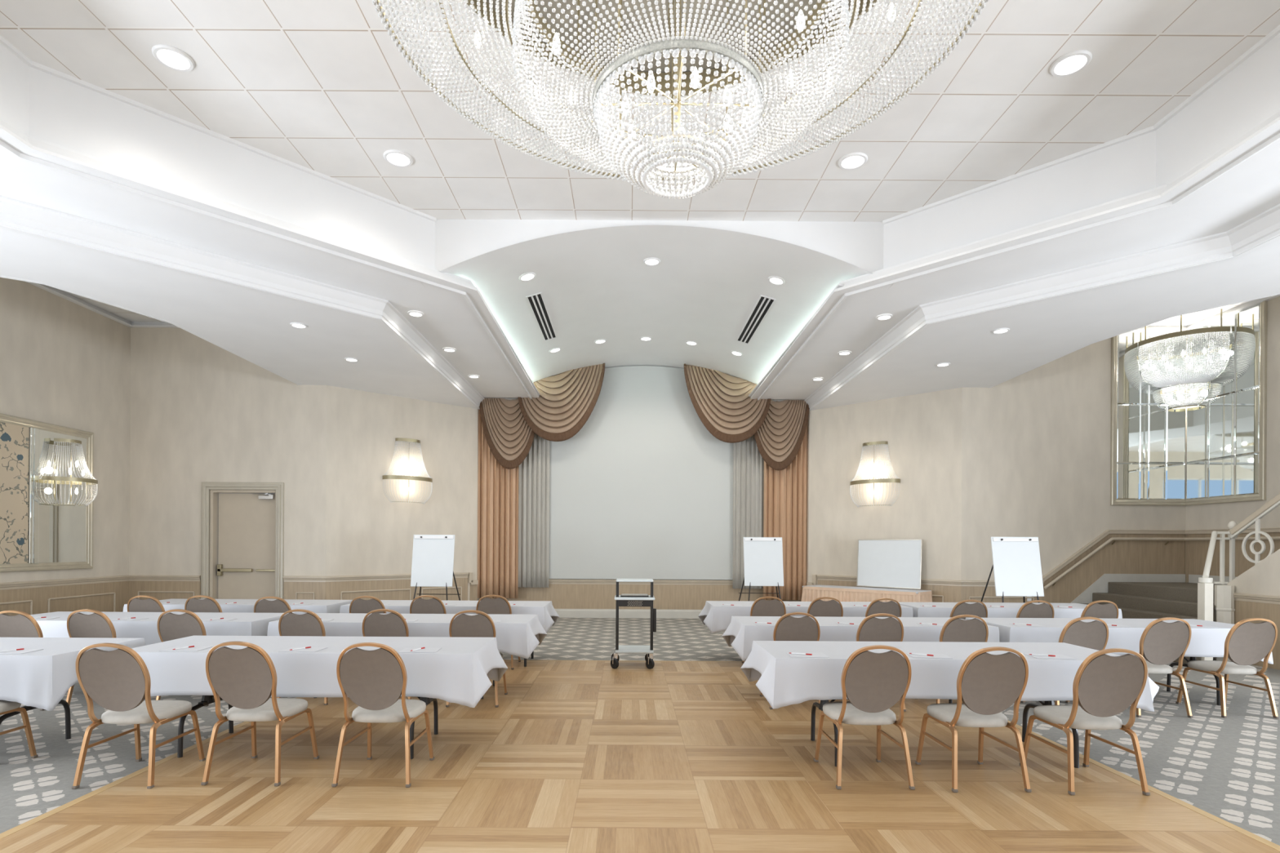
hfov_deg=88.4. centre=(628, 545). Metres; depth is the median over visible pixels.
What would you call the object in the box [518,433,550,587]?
sheer curtain
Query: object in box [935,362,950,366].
recessed light
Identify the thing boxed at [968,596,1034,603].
trim
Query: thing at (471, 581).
trim
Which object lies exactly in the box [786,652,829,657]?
sheet
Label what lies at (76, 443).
lampshade
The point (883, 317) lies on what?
recessed light
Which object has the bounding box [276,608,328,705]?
banquet chair
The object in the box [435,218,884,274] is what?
wall
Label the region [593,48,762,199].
strands
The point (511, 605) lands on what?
sheet
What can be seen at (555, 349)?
recessed light
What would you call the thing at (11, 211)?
trim
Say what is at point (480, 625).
banquet chair
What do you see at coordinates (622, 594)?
laptop
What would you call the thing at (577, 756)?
floor
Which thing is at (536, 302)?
air vent
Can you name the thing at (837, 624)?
sheet
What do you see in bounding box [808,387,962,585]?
wall
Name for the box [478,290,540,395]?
trim
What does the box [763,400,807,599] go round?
stage curtain
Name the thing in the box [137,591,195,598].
trim
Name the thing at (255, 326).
ceiling
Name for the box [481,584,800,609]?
trim
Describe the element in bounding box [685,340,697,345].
recessed light
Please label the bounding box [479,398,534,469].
swag valance
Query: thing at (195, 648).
sheet
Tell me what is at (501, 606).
banquet chair
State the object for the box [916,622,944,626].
sheet
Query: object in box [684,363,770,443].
swag valance
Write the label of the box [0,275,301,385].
trim
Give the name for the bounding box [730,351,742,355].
recessed light
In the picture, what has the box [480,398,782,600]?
wall
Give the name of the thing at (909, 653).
pen
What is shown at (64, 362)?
wall
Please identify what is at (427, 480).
lampshade
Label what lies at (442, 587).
trim
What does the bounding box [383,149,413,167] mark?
recessed light
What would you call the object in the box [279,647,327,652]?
sheet
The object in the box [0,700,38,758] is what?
banquet chair
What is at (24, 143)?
trim
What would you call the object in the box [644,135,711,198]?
crystal pendant
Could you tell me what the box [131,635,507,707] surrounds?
tablecloth
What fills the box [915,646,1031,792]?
banquet chair
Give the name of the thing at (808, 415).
wall
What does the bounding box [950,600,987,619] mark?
banquet chair
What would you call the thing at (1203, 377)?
curtain
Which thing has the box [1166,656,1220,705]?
folding table
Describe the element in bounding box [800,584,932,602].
table
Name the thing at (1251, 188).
ceiling
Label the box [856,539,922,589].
whiteboard
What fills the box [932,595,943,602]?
trim
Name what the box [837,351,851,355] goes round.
recessed light
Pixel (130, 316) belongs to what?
ceiling
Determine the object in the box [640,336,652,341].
recessed light
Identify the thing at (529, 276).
recessed light
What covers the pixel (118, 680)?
banquet chair
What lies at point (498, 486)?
stage curtain
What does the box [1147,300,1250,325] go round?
ceiling
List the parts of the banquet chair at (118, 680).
leg, frame, leg, seat, leg, seat rail, leg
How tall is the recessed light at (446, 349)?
0.016 m
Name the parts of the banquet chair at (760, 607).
frame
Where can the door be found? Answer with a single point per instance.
(245, 531)
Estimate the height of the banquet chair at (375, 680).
0.943 m
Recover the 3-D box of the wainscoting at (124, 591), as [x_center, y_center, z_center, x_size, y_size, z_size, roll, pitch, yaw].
[-8.395,1.061,4.711,1.302,0.930,14.422,0,0,0]
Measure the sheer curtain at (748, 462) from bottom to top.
4.251 m
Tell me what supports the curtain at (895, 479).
hanging from the wall sconce at (895, 479)
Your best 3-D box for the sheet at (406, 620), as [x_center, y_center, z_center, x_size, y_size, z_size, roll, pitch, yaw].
[-2.330,0.781,6.790,0.270,0.002,0.200,0,0,-7]
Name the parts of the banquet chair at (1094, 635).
leg, frame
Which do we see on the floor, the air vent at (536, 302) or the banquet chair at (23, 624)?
the banquet chair at (23, 624)
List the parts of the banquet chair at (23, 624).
frame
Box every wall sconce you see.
[41,438,97,506]
[382,437,432,504]
[849,440,900,506]
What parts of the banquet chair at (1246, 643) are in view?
leg, seat rail, leg, seat, leg, frame, leg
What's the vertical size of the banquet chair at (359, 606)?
0.943 m
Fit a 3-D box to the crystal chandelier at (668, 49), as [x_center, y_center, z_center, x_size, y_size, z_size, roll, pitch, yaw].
[0.277,-2.932,3.700,3.434,1.778,3.434,0,0,0]
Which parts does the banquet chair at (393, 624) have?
frame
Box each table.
[0,699,71,739]
[177,695,438,759]
[524,650,533,666]
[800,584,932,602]
[810,699,1079,768]
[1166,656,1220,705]
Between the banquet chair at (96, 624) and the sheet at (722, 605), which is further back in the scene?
the sheet at (722, 605)
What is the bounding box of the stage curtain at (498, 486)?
[477,399,518,598]
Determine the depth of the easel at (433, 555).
11.11 m
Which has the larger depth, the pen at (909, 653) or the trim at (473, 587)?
the trim at (473, 587)
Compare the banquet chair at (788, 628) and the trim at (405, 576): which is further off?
the trim at (405, 576)
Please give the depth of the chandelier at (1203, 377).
11.30 m
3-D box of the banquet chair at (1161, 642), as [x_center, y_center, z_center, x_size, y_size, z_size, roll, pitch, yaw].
[4.999,1.137,6.370,0.503,0.943,0.635,0,0,1]
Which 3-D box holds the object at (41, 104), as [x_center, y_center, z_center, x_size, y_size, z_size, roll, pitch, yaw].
[-4.460,-3.546,2.864,1.922,0.630,10.611,0,0,14]
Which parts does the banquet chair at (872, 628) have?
frame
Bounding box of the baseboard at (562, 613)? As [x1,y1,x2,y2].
[555,608,702,618]
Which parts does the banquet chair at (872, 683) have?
leg, seat rail, leg, seat, frame, leg, leg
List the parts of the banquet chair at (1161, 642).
leg, seat, frame, leg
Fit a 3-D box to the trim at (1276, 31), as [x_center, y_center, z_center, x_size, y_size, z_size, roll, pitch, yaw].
[4.600,-3.779,2.752,1.500,0.035,10.418,0,0,-10]
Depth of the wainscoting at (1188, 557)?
11.78 m
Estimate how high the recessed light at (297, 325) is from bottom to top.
0.016 m
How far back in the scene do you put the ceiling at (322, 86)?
5.59 m
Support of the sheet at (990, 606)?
on the tablecloth at (918, 611)
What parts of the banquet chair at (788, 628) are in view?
frame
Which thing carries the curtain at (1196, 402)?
hanging from the chandelier at (1203, 377)
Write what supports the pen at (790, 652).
on the sheet at (814, 655)
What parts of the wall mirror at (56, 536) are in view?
floral panel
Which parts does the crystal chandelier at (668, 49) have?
bulb, bulb, bulb, bulb, bulb, bulb, bulb, ceiling plate, bulb, bulb, bulb, bulb, bulb, bulb, bulb, bulb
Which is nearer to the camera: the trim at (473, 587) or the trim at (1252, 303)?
the trim at (1252, 303)
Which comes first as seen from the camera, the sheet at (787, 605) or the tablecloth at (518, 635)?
the tablecloth at (518, 635)
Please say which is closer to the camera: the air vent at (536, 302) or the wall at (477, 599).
the air vent at (536, 302)
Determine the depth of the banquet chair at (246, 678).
4.28 m
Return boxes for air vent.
[525,292,557,341]
[736,294,776,344]
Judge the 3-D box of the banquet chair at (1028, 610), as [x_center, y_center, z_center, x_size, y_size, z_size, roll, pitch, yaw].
[4.945,1.137,8.255,0.503,0.943,0.635,0,0,0]
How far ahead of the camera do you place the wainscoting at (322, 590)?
12.42 m
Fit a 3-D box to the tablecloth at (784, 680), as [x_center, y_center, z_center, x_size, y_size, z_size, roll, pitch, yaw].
[2.385,0.986,5.095,2.929,0.350,0.950,0,0,0]
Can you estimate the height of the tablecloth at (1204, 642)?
0.350 m
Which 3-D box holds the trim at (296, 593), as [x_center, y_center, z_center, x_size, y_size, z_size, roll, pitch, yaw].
[-5.846,1.066,11.900,0.348,0.438,0.028,0,0,0]
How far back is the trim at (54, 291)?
11.23 m
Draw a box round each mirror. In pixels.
[0,413,93,572]
[1110,301,1267,506]
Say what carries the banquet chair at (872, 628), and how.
on the floor
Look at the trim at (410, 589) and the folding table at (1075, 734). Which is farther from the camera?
the trim at (410, 589)
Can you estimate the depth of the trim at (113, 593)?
10.86 m
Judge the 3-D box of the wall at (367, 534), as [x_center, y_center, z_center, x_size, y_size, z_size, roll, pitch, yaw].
[-4.391,-1.230,12.994,3.050,5.560,0.150,0,0,-42]
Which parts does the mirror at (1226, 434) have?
mirror pane, mirror pane, mirror pane, mirror pane, mirror pane, mirror pane, mirror pane, mirror pane, mirror pane, mirror pane, mirror pane, mirror pane, mirror pane, mirror pane, mirror pane, mirror pane, mirror pane, mirror pane, mirror pane, mirror pane, mirror pane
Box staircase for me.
[1070,493,1279,670]
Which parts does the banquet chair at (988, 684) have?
leg, seat rail, leg, seat, leg, frame, leg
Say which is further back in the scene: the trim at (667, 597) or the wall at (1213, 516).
the trim at (667, 597)
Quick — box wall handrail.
[1043,536,1279,589]
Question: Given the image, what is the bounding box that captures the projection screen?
[549,365,733,579]
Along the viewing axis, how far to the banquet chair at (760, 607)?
8.24 m
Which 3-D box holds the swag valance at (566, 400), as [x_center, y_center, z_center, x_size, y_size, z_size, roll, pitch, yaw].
[-1.416,-3.004,13.820,1.838,1.678,0.126,0,0,0]
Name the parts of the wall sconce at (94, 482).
stem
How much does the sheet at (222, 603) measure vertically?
0.002 m
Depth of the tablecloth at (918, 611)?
8.62 m
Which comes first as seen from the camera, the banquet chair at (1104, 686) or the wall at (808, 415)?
the banquet chair at (1104, 686)
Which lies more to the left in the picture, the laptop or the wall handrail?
the laptop
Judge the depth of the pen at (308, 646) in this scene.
4.92 m
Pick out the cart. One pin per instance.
(620, 601)
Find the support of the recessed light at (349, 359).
in the ceiling at (255, 326)
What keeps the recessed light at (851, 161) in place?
in the ceiling at (322, 86)
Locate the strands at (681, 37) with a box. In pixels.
[511,0,849,179]
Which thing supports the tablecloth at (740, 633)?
on the folding table
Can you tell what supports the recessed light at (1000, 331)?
in the ceiling at (1041, 332)
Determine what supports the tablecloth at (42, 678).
on the folding table at (67, 709)
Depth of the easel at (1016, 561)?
9.71 m
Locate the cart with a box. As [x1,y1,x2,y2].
[610,578,656,668]
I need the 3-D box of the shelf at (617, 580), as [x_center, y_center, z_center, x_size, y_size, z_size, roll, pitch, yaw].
[0.080,0.457,8.560,0.475,0.028,0.340,0,0,0]
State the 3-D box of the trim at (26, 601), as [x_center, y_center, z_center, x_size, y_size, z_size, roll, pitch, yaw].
[-9.024,1.047,9.225,0.028,0.438,1.478,0,0,0]
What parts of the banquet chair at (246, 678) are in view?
leg, frame, leg, seat, leg, seat rail, leg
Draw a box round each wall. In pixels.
[0,277,130,582]
[128,327,326,599]
[325,385,477,600]
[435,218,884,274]
[476,408,479,600]
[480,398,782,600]
[806,414,808,582]
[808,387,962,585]
[960,335,1186,580]
[1185,296,1279,529]
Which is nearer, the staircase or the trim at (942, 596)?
the staircase
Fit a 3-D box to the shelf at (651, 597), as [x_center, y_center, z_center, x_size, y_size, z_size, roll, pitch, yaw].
[0.078,0.684,8.570,0.515,0.032,0.440,0,0,0]
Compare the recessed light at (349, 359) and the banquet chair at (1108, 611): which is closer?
the banquet chair at (1108, 611)
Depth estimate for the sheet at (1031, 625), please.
6.69 m
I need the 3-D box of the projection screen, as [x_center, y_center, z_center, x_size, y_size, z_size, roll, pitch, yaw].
[0.266,-1.567,14.205,4.049,4.605,0.020,0,0,0]
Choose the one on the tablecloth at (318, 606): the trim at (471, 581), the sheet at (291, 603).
the sheet at (291, 603)
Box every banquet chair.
[0,610,44,711]
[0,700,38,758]
[66,608,116,705]
[71,643,205,789]
[127,595,164,612]
[155,608,208,706]
[184,595,222,612]
[200,641,319,786]
[253,596,292,613]
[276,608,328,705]
[331,642,434,787]
[349,595,386,613]
[362,608,411,699]
[409,595,446,613]
[445,609,507,707]
[475,595,520,669]
[742,596,786,663]
[760,612,820,710]
[806,596,843,617]
[813,644,915,790]
[856,613,906,711]
[865,598,902,617]
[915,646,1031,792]
[936,614,988,703]
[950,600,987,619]
[1016,600,1053,617]
[1019,648,1150,795]
[1021,617,1108,705]
[1080,600,1118,618]
[1136,617,1192,718]
[1175,617,1279,718]
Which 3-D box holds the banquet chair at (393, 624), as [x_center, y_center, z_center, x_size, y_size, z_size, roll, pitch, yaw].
[-2.360,1.086,6.632,0.503,0.943,0.635,0,0,0]
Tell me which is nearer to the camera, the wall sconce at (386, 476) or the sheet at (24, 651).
the sheet at (24, 651)
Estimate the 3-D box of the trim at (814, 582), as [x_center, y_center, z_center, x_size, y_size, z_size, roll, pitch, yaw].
[3.848,0.747,13.826,0.200,0.255,0.050,0,0,44]
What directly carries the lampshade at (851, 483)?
hanging from the wall sconce at (895, 479)
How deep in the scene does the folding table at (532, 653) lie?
8.46 m
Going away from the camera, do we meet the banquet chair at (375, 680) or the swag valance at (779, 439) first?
the banquet chair at (375, 680)
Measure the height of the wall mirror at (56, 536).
2.280 m
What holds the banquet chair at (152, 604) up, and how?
on the floor
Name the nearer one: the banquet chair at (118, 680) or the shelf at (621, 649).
the banquet chair at (118, 680)
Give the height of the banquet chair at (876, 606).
0.943 m
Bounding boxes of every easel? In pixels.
[410,534,460,600]
[738,537,783,600]
[980,537,1044,603]
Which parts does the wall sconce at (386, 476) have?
stem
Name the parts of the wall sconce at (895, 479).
stem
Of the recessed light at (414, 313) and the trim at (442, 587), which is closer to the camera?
the recessed light at (414, 313)
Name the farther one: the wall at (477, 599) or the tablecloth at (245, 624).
the wall at (477, 599)
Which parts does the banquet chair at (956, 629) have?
frame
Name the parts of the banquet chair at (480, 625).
frame, leg, leg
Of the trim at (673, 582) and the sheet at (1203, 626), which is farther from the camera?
the trim at (673, 582)
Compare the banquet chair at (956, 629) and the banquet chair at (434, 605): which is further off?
the banquet chair at (434, 605)
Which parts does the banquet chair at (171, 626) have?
frame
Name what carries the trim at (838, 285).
attached to the wall at (859, 244)
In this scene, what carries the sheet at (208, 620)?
on the tablecloth at (245, 624)
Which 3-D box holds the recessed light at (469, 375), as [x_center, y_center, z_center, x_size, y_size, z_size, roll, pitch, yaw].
[-2.838,-3.096,12.092,0.208,0.016,0.208,0,0,0]
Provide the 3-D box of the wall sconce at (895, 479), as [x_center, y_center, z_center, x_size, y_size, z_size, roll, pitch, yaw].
[4.725,-1.380,12.802,1.001,1.254,0.313,0,0,44]
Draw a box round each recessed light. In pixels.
[151,44,195,71]
[289,322,307,328]
[344,357,358,361]
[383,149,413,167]
[407,311,423,316]
[442,347,456,351]
[468,374,479,377]
[519,271,536,281]
[549,347,560,352]
[594,338,606,343]
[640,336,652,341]
[643,257,660,265]
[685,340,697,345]
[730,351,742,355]
[768,275,785,284]
[812,377,823,381]
[837,151,867,169]
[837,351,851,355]
[875,314,893,319]
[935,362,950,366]
[991,328,1009,333]
[1049,49,1092,76]
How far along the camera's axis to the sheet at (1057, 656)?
4.79 m
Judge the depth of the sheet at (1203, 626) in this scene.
6.64 m
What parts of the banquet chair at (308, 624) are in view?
frame, leg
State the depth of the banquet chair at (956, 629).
6.24 m
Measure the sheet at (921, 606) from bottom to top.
0.002 m
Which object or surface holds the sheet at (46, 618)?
on the tablecloth at (245, 624)
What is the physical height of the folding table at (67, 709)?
0.772 m
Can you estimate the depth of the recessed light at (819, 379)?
12.13 m
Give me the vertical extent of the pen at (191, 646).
0.010 m
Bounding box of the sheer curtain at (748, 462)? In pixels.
[732,435,764,589]
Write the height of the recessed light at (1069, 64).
0.022 m
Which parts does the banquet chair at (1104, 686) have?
leg, seat rail, leg, seat, leg, frame, leg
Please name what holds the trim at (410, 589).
attached to the wall at (367, 534)
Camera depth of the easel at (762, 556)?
11.81 m
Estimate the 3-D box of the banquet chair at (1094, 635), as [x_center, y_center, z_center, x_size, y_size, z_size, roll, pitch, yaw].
[4.234,1.133,6.374,0.503,0.943,0.635,0,0,-1]
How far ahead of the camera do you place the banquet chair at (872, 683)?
4.28 m
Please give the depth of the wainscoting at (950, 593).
11.85 m
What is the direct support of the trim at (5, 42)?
attached to the wall at (859, 244)
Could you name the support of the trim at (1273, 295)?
attached to the wall at (1036, 442)
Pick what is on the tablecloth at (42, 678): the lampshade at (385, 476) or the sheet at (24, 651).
the sheet at (24, 651)
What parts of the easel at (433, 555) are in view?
leg, leg, leg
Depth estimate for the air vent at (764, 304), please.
10.32 m
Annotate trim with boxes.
[0,35,436,222]
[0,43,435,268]
[0,116,538,398]
[0,195,484,408]
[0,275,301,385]
[0,574,200,590]
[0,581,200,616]
[0,600,32,614]
[26,281,179,328]
[47,592,115,613]
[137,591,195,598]
[282,572,468,582]
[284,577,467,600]
[295,591,315,599]
[340,588,411,599]
[421,586,462,600]
[468,572,478,584]
[470,584,476,600]
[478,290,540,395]
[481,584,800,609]
[549,578,732,585]
[748,283,844,396]
[750,108,1279,399]
[804,203,1279,410]
[806,574,817,585]
[817,574,1044,586]
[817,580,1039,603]
[882,24,1279,224]
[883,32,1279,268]
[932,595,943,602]
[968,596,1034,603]
[987,293,1279,387]
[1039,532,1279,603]
[1042,527,1279,582]
[1130,294,1279,331]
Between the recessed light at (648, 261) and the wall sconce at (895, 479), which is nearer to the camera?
the recessed light at (648, 261)
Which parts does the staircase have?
newel post, handrail, handrail, flank panel, handrail, wainscot rail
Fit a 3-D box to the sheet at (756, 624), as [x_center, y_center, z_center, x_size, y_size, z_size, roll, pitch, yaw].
[1.425,0.803,6.730,0.270,0.002,0.200,0,0,2]
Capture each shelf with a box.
[614,595,654,600]
[615,645,653,653]
[616,578,653,582]
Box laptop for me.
[620,593,648,596]
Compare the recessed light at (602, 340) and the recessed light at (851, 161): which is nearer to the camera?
the recessed light at (851, 161)
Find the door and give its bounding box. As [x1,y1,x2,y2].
[200,482,284,599]
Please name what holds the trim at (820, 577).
attached to the wall at (922, 432)
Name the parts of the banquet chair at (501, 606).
frame, leg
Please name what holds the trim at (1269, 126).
attached to the wall at (859, 244)
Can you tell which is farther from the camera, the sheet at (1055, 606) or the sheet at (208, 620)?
the sheet at (1055, 606)
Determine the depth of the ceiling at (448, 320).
7.02 m
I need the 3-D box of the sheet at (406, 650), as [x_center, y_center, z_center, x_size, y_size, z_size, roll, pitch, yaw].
[-1.555,0.785,4.920,0.270,0.002,0.200,0,0,-4]
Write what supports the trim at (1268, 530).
attached to the wall at (1213, 516)
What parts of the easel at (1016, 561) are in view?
leg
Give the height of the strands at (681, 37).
0.662 m
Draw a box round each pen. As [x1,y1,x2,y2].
[0,648,23,652]
[172,645,194,649]
[289,646,311,650]
[789,652,812,655]
[909,653,933,656]
[1028,653,1055,657]
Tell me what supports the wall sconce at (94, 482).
attached to the wall mirror at (56, 536)
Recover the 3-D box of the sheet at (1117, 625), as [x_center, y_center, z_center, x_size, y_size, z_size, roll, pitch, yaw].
[4.945,0.824,6.730,0.270,0.002,0.200,0,0,14]
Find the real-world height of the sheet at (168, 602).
0.002 m
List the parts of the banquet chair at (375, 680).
leg, leg, frame, seat, leg, seat rail, leg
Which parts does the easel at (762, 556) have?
leg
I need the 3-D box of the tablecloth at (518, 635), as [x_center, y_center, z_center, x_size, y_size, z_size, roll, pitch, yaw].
[-2.285,0.958,7.075,2.746,0.350,0.950,0,0,0]
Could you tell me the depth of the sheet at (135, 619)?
6.78 m
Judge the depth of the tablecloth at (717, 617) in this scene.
8.62 m
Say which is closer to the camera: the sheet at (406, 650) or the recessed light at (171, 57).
the sheet at (406, 650)
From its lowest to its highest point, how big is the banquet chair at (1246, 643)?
0.943 m
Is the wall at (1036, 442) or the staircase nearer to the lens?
the staircase
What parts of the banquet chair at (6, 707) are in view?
seat rail, seat, leg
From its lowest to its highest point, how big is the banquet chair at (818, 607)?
0.943 m
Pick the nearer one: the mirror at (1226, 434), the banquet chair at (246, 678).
the banquet chair at (246, 678)
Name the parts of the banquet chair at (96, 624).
leg, frame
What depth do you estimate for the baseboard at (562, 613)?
14.22 m
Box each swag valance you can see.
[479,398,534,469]
[517,363,604,441]
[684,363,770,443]
[753,400,809,470]
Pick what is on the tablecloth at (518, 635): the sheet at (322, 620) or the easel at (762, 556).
the sheet at (322, 620)
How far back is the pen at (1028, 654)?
4.82 m
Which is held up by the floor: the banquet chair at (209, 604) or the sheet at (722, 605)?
the banquet chair at (209, 604)
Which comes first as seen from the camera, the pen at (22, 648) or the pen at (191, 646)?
the pen at (22, 648)
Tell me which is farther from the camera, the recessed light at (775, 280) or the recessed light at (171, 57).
the recessed light at (775, 280)
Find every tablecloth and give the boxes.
[0,637,145,711]
[30,611,294,645]
[123,599,352,614]
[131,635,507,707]
[266,613,546,658]
[339,600,559,632]
[698,600,913,633]
[722,616,999,661]
[740,640,1159,711]
[898,602,1122,618]
[965,617,1273,664]
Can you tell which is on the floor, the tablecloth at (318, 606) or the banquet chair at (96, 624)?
the banquet chair at (96, 624)
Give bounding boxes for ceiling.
[0,0,1279,222]
[0,137,533,398]
[0,220,479,409]
[56,288,165,322]
[419,225,893,384]
[756,130,1279,399]
[808,229,1279,410]
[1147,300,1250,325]
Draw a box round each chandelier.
[372,0,989,199]
[1137,308,1230,408]
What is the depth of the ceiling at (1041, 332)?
8.45 m
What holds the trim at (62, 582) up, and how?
attached to the wall at (64, 362)
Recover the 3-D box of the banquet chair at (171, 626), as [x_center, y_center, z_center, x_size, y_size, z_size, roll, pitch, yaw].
[-4.296,1.081,6.568,0.503,0.943,0.635,0,0,0]
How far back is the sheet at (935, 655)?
4.79 m
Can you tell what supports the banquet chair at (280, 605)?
on the floor
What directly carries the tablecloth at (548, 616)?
on the folding table at (532, 653)
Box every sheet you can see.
[0,648,43,653]
[35,617,59,619]
[110,617,148,620]
[158,646,213,651]
[161,602,180,604]
[201,618,235,621]
[219,603,244,604]
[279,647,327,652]
[288,603,313,604]
[320,618,333,621]
[398,648,441,653]
[405,619,417,622]
[511,604,524,606]
[721,604,742,606]
[753,622,776,625]
[786,604,808,606]
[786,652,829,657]
[835,622,860,626]
[905,653,952,658]
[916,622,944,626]
[920,605,944,607]
[990,606,1015,608]
[1009,623,1045,626]
[1024,653,1076,659]
[1055,606,1080,608]
[1107,624,1132,627]
[1190,625,1217,627]
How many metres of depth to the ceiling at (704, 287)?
9.57 m
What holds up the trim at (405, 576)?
attached to the wall at (367, 534)
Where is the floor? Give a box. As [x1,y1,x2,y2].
[0,617,1279,852]
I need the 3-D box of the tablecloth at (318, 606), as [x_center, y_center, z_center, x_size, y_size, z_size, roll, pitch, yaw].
[-5.207,0.941,8.865,2.746,0.350,0.950,0,0,0]
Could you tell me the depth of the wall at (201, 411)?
11.92 m

